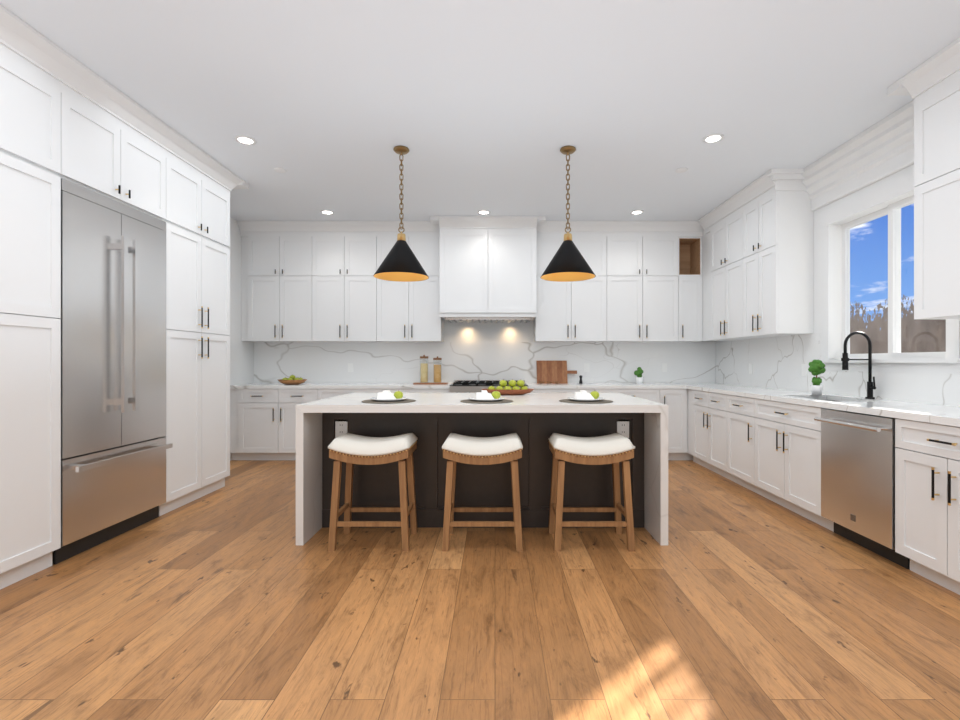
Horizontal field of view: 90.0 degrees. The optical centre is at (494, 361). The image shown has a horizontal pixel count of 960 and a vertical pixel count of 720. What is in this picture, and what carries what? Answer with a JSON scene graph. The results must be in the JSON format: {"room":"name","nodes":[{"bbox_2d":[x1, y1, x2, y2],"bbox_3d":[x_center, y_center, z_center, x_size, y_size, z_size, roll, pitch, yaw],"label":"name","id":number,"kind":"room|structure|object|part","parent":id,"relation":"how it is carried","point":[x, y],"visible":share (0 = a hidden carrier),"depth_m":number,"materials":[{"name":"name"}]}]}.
{"room":"kitchen","nodes":[
{"label":"kitchen","id":0,"kind":"room"},
{"bbox_2d":[228,217,253,460],"bbox_3d":[-3.260,-0.279,1.700,0.100,2.950,9.400,0,0,0],"label":"wall","id":1,"kind":"structure","parent":0,"point":[241,362],"depth_m":5.96,"materials":[{"name":"paint"}]},
{"bbox_2d":[64,96,167,223],"bbox_3d":[-2.878,-1.421,3.269,0.659,0.663,1.021,0,0,0],"label":"upper cabinet","id":2,"kind":"object","parent":1,"relation":"attached to","point":[65,115],"depth_m":3.21,"materials":[{"name":"white wood"}]},
{"bbox_2d":[0,460,959,719],"bbox_3d":[-0.105,1.226,1.700,6.410,0.060,9.600,0,0,0],"label":"floor","id":3,"kind":"structure","parent":0,"point":[232,600],"depth_m":2.20,"materials":[{"name":"brown wood"}]},
{"bbox_2d":[0,56,63,588],"bbox_3d":[-2.878,-0.279,2.210,0.659,2.948,1.220,0,0,0],"label":"tall cabinet","id":4,"kind":"object","parent":3,"relation":"on","point":[31,112],"depth_m":2.64,"materials":[{"name":"white wood"}]},
{"bbox_2d":[52,178,172,564],"bbox_3d":[-2.841,0.056,3.270,0.731,2.280,0.890,0,0,0],"label":"fridge","id":5,"kind":"object","parent":3,"relation":"on","point":[114,446],"visible":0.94,"depth_m":3.17,"materials":[{"name":"silver metal"}]},
{"bbox_2d":[159,160,229,515],"bbox_3d":[-2.878,-0.279,4.170,0.659,2.948,0.900,0,0,0],"label":"tall cabinet","id":6,"kind":"object","parent":3,"relation":"on","point":[198,226],"depth_m":4.11,"materials":[{"name":"white wood"}]},
{"bbox_2d":[238,389,317,459],"bbox_3d":[-2.603,0.758,6.079,0.955,0.876,0.639,0,0,0],"label":"base cabinet","id":7,"kind":"object","parent":3,"relation":"on","point":[262,424],"depth_m":5.77,"materials":[{"name":"white wood"}]},
{"bbox_2d":[230,383,729,388],"bbox_3d":[-0.138,0.301,6.067,6.141,0.040,0.634,0,0,0],"label":"countertop","id":8,"kind":"structure","parent":7,"relation":"on","point":[446,386],"depth_m":5.75,"materials":[{"name":"stone"}]},
{"bbox_2d":[278,375,306,384],"bbox_3d":[-2.540,0.217,6.020,0.350,0.128,0.350,0,0,0],"label":"fruit bowl","id":9,"kind":"object","parent":8,"relation":"on","point":[292,380],"visible":1,"depth_m":5.93,"materials":[{"name":"brown wood"}]},
{"bbox_2d":[413,355,447,383],"bbox_3d":[-0.820,0.094,6.130,0.420,0.374,0.180,0,0,0],"label":"jars","id":10,"kind":"object","parent":8,"relation":"on","point":[424,372],"visible":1,"depth_m":6.09,"materials":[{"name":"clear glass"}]},
{"bbox_2d":[536,361,582,383],"bbox_3d":[0.847,0.131,6.279,0.594,0.300,0.203,0,0,0],"label":"cutting boards","id":11,"kind":"object","parent":8,"relation":"on","point":[550,372],"visible":1,"depth_m":6.31,"materials":[{"name":"brown wood"}]},
{"bbox_2d":[634,367,643,383],"bbox_3d":[1.854,0.172,6.161,0.112,0.218,0.133,0,0,0],"label":"potted plant","id":12,"kind":"object","parent":8,"relation":"on","point":[638,372],"visible":1,"depth_m":6.13,"materials":[{"name":"green plant"}]},
{"bbox_2d":[318,389,385,399],"bbox_3d":[-1.760,0.758,6.079,0.851,0.876,0.639,0,0,0],"label":"base cabinet","id":13,"kind":"object","parent":3,"relation":"on","point":[322,393],"depth_m":5.76,"materials":[{"name":"white wood"}]},
{"bbox_2d":[328,433,417,550],"bbox_3d":[-0.800,0.844,3.205,0.513,0.704,0.351,0,0,0],"label":"stool","id":14,"kind":"object","parent":3,"relation":"on","point":[350,449],"visible":1,"depth_m":3.05,"materials":[{"name":"brown wood"}]},
{"bbox_2d":[386,389,448,392],"bbox_3d":[-0.942,0.758,6.079,0.787,0.876,0.639,0,0,0],"label":"base cabinet","id":15,"kind":"object","parent":3,"relation":"on","point":[391,390],"depth_m":5.76,"materials":[{"name":"white wood"}]},
{"bbox_2d":[296,393,667,544],"bbox_3d":[-0.085,0.739,3.765,2.430,0.915,1.270,0,0,0],"label":"kitchen island","id":16,"kind":"object","parent":3,"relation":"on","point":[431,422],"visible":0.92,"depth_m":3.47,"materials":[{"name":"stone"}]},
{"bbox_2d":[361,390,415,403],"bbox_3d":[-0.755,0.240,3.420,0.380,0.082,0.380,0,0,0],"label":"place setting","id":17,"kind":"object","parent":16,"relation":"on","point":[386,397],"visible":1,"depth_m":3.38,"materials":[{"name":"white ceramic"}]},
{"bbox_2d":[460,390,512,403],"bbox_3d":[-0.058,0.240,3.420,0.380,0.082,0.380,0,0,0],"label":"place setting","id":18,"kind":"object","parent":16,"relation":"on","point":[484,397],"visible":1,"depth_m":3.38,"materials":[{"name":"white ceramic"}]},
{"bbox_2d":[482,379,533,394],"bbox_3d":[0.110,0.213,4.120,0.460,0.136,0.220,0,0,0],"label":"centerpiece tray","id":19,"kind":"object","parent":16,"relation":"on","point":[515,389],"visible":0.96,"depth_m":4.07,"materials":[{"name":"green food"}]},
{"bbox_2d":[559,390,612,403],"bbox_3d":[0.647,0.240,3.420,0.380,0.082,0.380,0,0,0],"label":"place setting","id":20,"kind":"object","parent":16,"relation":"on","point":[584,397],"visible":1,"depth_m":3.38,"materials":[{"name":"white ceramic"}]},
{"bbox_2d":[442,433,522,550],"bbox_3d":[-0.080,0.844,3.205,0.513,0.704,0.351,0,0,0],"label":"stool","id":21,"kind":"object","parent":3,"relation":"on","point":[456,448],"visible":1,"depth_m":3.04,"materials":[{"name":"brown wood"}]},
{"bbox_2d":[449,380,527,392],"bbox_3d":[-0.075,0.719,6.021,0.936,0.955,0.719,0,0,0],"label":"range","id":22,"kind":"object","parent":3,"relation":"on","point":[466,386],"visible":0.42,"depth_m":5.76,"materials":[{"name":"silver metal"}]},
{"bbox_2d":[531,389,593,392],"bbox_3d":[0.794,0.758,6.079,0.792,0.876,0.639,0,0,0],"label":"base cabinet","id":23,"kind":"object","parent":3,"relation":"on","point":[535,390],"depth_m":5.76,"materials":[{"name":"white wood"}]},
{"bbox_2d":[548,433,634,550],"bbox_3d":[0.630,0.844,3.205,0.513,0.704,0.351,0,0,0],"label":"stool","id":24,"kind":"object","parent":3,"relation":"on","point":[614,449],"visible":1,"depth_m":3.05,"materials":[{"name":"brown wood"}]},
{"bbox_2d":[594,389,665,403],"bbox_3d":[1.615,0.758,6.079,0.851,0.876,0.639,0,0,0],"label":"base cabinet","id":25,"kind":"object","parent":3,"relation":"on","point":[656,395],"depth_m":5.76,"materials":[{"name":"white wood"}]},
{"bbox_2d":[666,389,689,459],"bbox_3d":[2.140,0.758,6.079,0.320,0.876,0.639,0,0,0],"label":"base cabinet","id":26,"kind":"object","parent":3,"relation":"on","point":[676,399],"depth_m":5.77,"materials":[{"name":"white wood"}]},
{"bbox_2d":[688,389,695,462],"bbox_3d":[2.624,0.758,5.649,0.649,0.876,0.260,0,0,0],"label":"base cabinet","id":27,"kind":"object","parent":3,"relation":"on","point":[691,393],"depth_m":5.67,"materials":[{"name":"white wood"}]},
{"bbox_2d":[696,390,719,474],"bbox_3d":[2.624,0.758,5.140,0.649,0.876,0.881,0,0,0],"label":"base cabinet","id":28,"kind":"object","parent":3,"relation":"on","point":[707,403],"depth_m":5.19,"materials":[{"name":"white wood"}]},
{"bbox_2d":[720,394,826,492],"bbox_3d":[2.624,0.758,4.505,0.649,0.876,0.631,0,0,0],"label":"base cabinet","id":29,"kind":"object","parent":3,"relation":"on","point":[741,418],"depth_m":4.35,"materials":[{"name":"white wood"}]},
{"bbox_2d":[686,385,959,426],"bbox_3d":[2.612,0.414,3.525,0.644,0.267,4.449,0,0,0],"label":"countertop","id":30,"kind":"structure","parent":29,"relation":"on","point":[934,413],"depth_m":3.33,"materials":[{"name":"stone"}]},
{"bbox_2d":[808,360,825,395],"bbox_3d":[2.718,0.130,4.060,0.135,0.303,0.134,0,0,0],"label":"topiary","id":31,"kind":"object","parent":30,"relation":"on","point":[816,367],"visible":1,"depth_m":4.03,"materials":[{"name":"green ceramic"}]},
{"bbox_2d":[841,331,875,398],"bbox_3d":[2.782,0.023,3.664,0.246,0.516,0.091,0,0,0],"label":"faucet","id":32,"kind":"object","parent":30,"relation":"on","point":[845,359],"visible":1,"depth_m":3.67,"materials":[{"name":"black metal"}]},
{"bbox_2d":[756,433,915,531],"bbox_3d":[2.624,0.921,3.815,0.649,0.551,0.870,0,0,0],"label":"base cabinet","id":33,"kind":"object","parent":3,"relation":"on","point":[769,450],"depth_m":3.70,"materials":[{"name":"white wood"}]},
{"bbox_2d":[814,409,909,568],"bbox_3d":[2.571,0.761,3.070,0.698,0.870,0.610,0,0,0],"label":"dishwasher","id":34,"kind":"object","parent":3,"relation":"on","point":[858,478],"visible":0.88,"depth_m":3.01,"materials":[{"name":"silver metal"}]},
{"bbox_2d":[895,473,959,594],"bbox_3d":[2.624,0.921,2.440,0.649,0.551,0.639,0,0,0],"label":"base cabinet","id":35,"kind":"object","parent":3,"relation":"on","point":[927,505],"depth_m":2.55,"materials":[{"name":"white wood"}]},
{"bbox_2d":[0,0,959,220],"bbox_3d":[-0.105,-1.794,1.700,6.410,0.080,9.600,0,0,0],"label":"ceiling","id":36,"kind":"structure","parent":0,"point":[493,107],"depth_m":3.09,"materials":[{"name":"paint"}]},
{"bbox_2d":[0,4,243,195],"bbox_3d":[-2.522,-1.668,3.110,0.196,0.169,3.020,0,0,0],"label":"crown molding","id":37,"kind":"structure","parent":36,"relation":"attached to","point":[27,48],"depth_m":3.04,"materials":[{"name":"white wood"}]},
{"bbox_2d":[234,135,256,144],"bbox_3d":[-1.970,-1.749,3.790,0.156,0.008,0.156,0,0,0],"label":"recessed light","id":38,"kind":"object","parent":36,"relation":"in","point":[246,140],"visible":1,"depth_m":3.79,"materials":[{"name":"white"}]},
{"bbox_2d":[274,167,286,172],"bbox_3d":[-1.960,-1.748,4.380,0.110,0.012,0.110,0,0,0],"label":"smoke detector","id":39,"kind":"object","parent":36,"relation":"attached to","point":[279,170],"visible":1,"depth_m":4.37,"materials":[{"name":"white plastic"}]},
{"bbox_2d":[320,210,333,213],"bbox_3d":[-1.960,-1.749,5.610,0.156,0.008,0.156,0,0,0],"label":"recessed light","id":40,"kind":"object","parent":36,"relation":"in","point":[326,211],"visible":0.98,"depth_m":5.60,"materials":[{"name":"white"}]},
{"bbox_2d":[373,146,428,281],"bbox_3d":[-0.770,-1.226,3.950,0.450,1.054,0.450,0,0,0],"label":"pendant light","id":41,"kind":"object","parent":36,"relation":"hanging from","point":[400,263],"visible":1,"depth_m":3.89,"materials":[{"name":"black metal"}]},
{"bbox_2d":[477,210,490,213],"bbox_3d":[-0.130,-1.749,5.610,0.156,0.008,0.156,0,0,0],"label":"recessed light","id":42,"kind":"object","parent":36,"relation":"in","point":[483,211],"visible":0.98,"depth_m":5.60,"materials":[{"name":"white"}]},
{"bbox_2d":[541,146,595,281],"bbox_3d":[0.600,-1.226,3.950,0.450,1.054,0.450,0,0,0],"label":"pendant light","id":43,"kind":"object","parent":36,"relation":"hanging from","point":[568,263],"visible":1,"depth_m":3.89,"materials":[{"name":"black metal"}]},
{"bbox_2d":[630,210,643,213],"bbox_3d":[1.660,-1.749,5.610,0.156,0.008,0.156,0,0,0],"label":"recessed light","id":44,"kind":"object","parent":36,"relation":"in","point":[637,211],"visible":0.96,"depth_m":5.61,"materials":[{"name":"white"}]},
{"bbox_2d":[675,167,687,172],"bbox_3d":[1.700,-1.748,4.380,0.110,0.012,0.110,0,0,0],"label":"smoke detector","id":45,"kind":"object","parent":36,"relation":"attached to","point":[681,170],"visible":1,"depth_m":4.37,"materials":[{"name":"white plastic"}]},
{"bbox_2d":[703,133,723,142],"bbox_3d":[1.710,-1.749,3.760,0.156,0.008,0.156,0,0,0],"label":"recessed light","id":46,"kind":"object","parent":36,"relation":"in","point":[713,138],"visible":1,"depth_m":3.76,"materials":[{"name":"white"}]},
{"bbox_2d":[254,320,715,382],"bbox_3d":[-0.105,-0.279,6.442,6.410,2.950,0.115,0,0,0],"label":"backsplash","id":47,"kind":"structure","parent":0,"point":[488,351],"depth_m":6.38,"materials":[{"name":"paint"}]},
{"bbox_2d":[245,221,324,341],"bbox_3d":[-2.683,-1.008,6.224,0.873,1.488,0.349,0,0,0],"label":"upper cabinet","id":48,"kind":"object","parent":47,"relation":"attached to","point":[309,281],"depth_m":6.05,"materials":[{"name":"white wood"}]},
{"bbox_2d":[348,363,352,371],"bbox_3d":[-1.920,0.076,6.382,0.072,0.116,0.006,0,0,0],"label":"electrical outlet plate","id":49,"kind":"object","parent":47,"relation":"attached to","point":[350,365],"depth_m":6.38,"materials":[{"name":"white plastic"}]},
{"bbox_2d":[317,221,388,341],"bbox_3d":[-1.900,-1.008,6.224,0.934,1.488,0.349,0,0,0],"label":"upper cabinet","id":50,"kind":"object","parent":47,"relation":"attached to","point":[348,252],"depth_m":6.06,"materials":[{"name":"white wood"}]},
{"bbox_2d":[381,221,443,341],"bbox_3d":[-1.117,-1.008,6.224,0.872,1.488,0.349,0,0,0],"label":"upper cabinet","id":51,"kind":"object","parent":47,"relation":"attached to","point":[410,311],"depth_m":6.06,"materials":[{"name":"white wood"}]},
{"bbox_2d":[438,216,493,319],"bbox_3d":[-0.352,-1.153,6.138,0.656,1.199,0.519,0,0,0],"label":"range hood","id":52,"kind":"object","parent":47,"relation":"attached to","point":[487,268],"depth_m":5.89,"materials":[{"name":"wood"}]},
{"bbox_2d":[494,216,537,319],"bbox_3d":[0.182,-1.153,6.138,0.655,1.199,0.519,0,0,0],"label":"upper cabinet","id":53,"kind":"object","parent":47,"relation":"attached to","point":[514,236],"depth_m":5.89,"materials":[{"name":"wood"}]},
{"bbox_2d":[533,221,612,341],"bbox_3d":[0.991,-1.008,6.224,0.960,1.488,0.349,0,0,0],"label":"upper cabinet","id":54,"kind":"object","parent":47,"relation":"attached to","point":[572,311],"depth_m":6.06,"materials":[{"name":"white wood"}]},
{"bbox_2d":[584,363,589,371],"bbox_3d":[1.220,0.076,6.382,0.072,0.116,0.006,0,0,0],"label":"electrical outlet plate","id":55,"kind":"object","parent":47,"relation":"attached to","point":[586,365],"depth_m":6.38,"materials":[{"name":"white plastic"}]},
{"bbox_2d":[609,221,684,341],"bbox_3d":[1.860,-1.008,6.224,1.021,1.488,0.349,0,0,0],"label":"upper cabinet","id":56,"kind":"object","parent":47,"relation":"attached to","point":[649,256],"depth_m":6.06,"materials":[{"name":"white wood"}]},
{"bbox_2d":[677,273,702,341],"bbox_3d":[2.433,-0.684,6.224,0.369,0.839,0.349,0,0,0],"label":"upper cabinet","id":57,"kind":"object","parent":47,"relation":"attached to","point":[693,281],"depth_m":6.06,"materials":[{"name":"white wood"}]},
{"bbox_2d":[716,164,959,405],"bbox_3d":[3.018,-0.279,1.700,0.165,2.950,9.400,0,0,0],"label":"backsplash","id":58,"kind":"structure","parent":0,"point":[777,362],"depth_m":4.25,"materials":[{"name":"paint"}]},
{"bbox_2d":[697,213,712,340],"bbox_3d":[2.774,-1.008,5.903,0.349,1.488,0.329,0,0,0],"label":"upper cabinet","id":59,"kind":"object","parent":58,"relation":"attached to","point":[707,238],"depth_m":5.89,"materials":[{"name":"white wood"}]},
{"bbox_2d":[713,197,766,340],"bbox_3d":[2.774,-1.008,5.385,0.349,1.488,0.830,0,0,0],"label":"upper cabinet","id":60,"kind":"object","parent":58,"relation":"attached to","point":[725,219],"depth_m":5.41,"materials":[{"name":"white wood"}]},
{"bbox_2d":[737,169,813,336],"bbox_3d":[2.774,-1.008,4.765,0.349,1.488,0.650,0,0,0],"label":"upper cabinet","id":61,"kind":"object","parent":58,"relation":"attached to","point":[758,257],"depth_m":4.44,"materials":[{"name":"white wood"}]},
{"bbox_2d":[802,364,806,375],"bbox_3d":[2.931,0.076,4.550,0.006,0.116,0.072,0,0,0],"label":"electrical outlet plate","id":62,"kind":"object","parent":58,"relation":"attached to","point":[804,366],"depth_m":4.54,"materials":[{"name":"white plastic"}]},
{"bbox_2d":[802,100,913,210],"bbox_3d":[2.875,-1.573,3.708,0.150,0.359,1.475,0,0,0],"label":"crown molding","id":63,"kind":"structure","parent":58,"relation":"attached to","point":[880,150],"depth_m":3.74,"materials":[{"name":"white wood"}]},
{"bbox_2d":[816,171,959,373],"bbox_3d":[2.994,-0.629,3.670,0.188,1.410,1.320,0,0,0],"label":"window","id":64,"kind":"structure","parent":58,"relation":"in","point":[890,191],"depth_m":3.67,"materials":[{"name":"white wood"}]},
{"bbox_3d":[3.054,-0.614,3.670,0.068,1.180,1.100,0,0,0],"label":"window sash","id":65,"kind":"part","parent":64,"relation":"part of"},
{"bbox_2d":[911,45,959,318],"bbox_3d":[2.774,-1.008,2.500,0.349,1.488,0.961,0,0,0],"label":"upper cabinet","id":66,"kind":"object","parent":58,"relation":"attached to","point":[930,86],"depth_m":2.82,"materials":[{"name":"white wood"}]}
]}

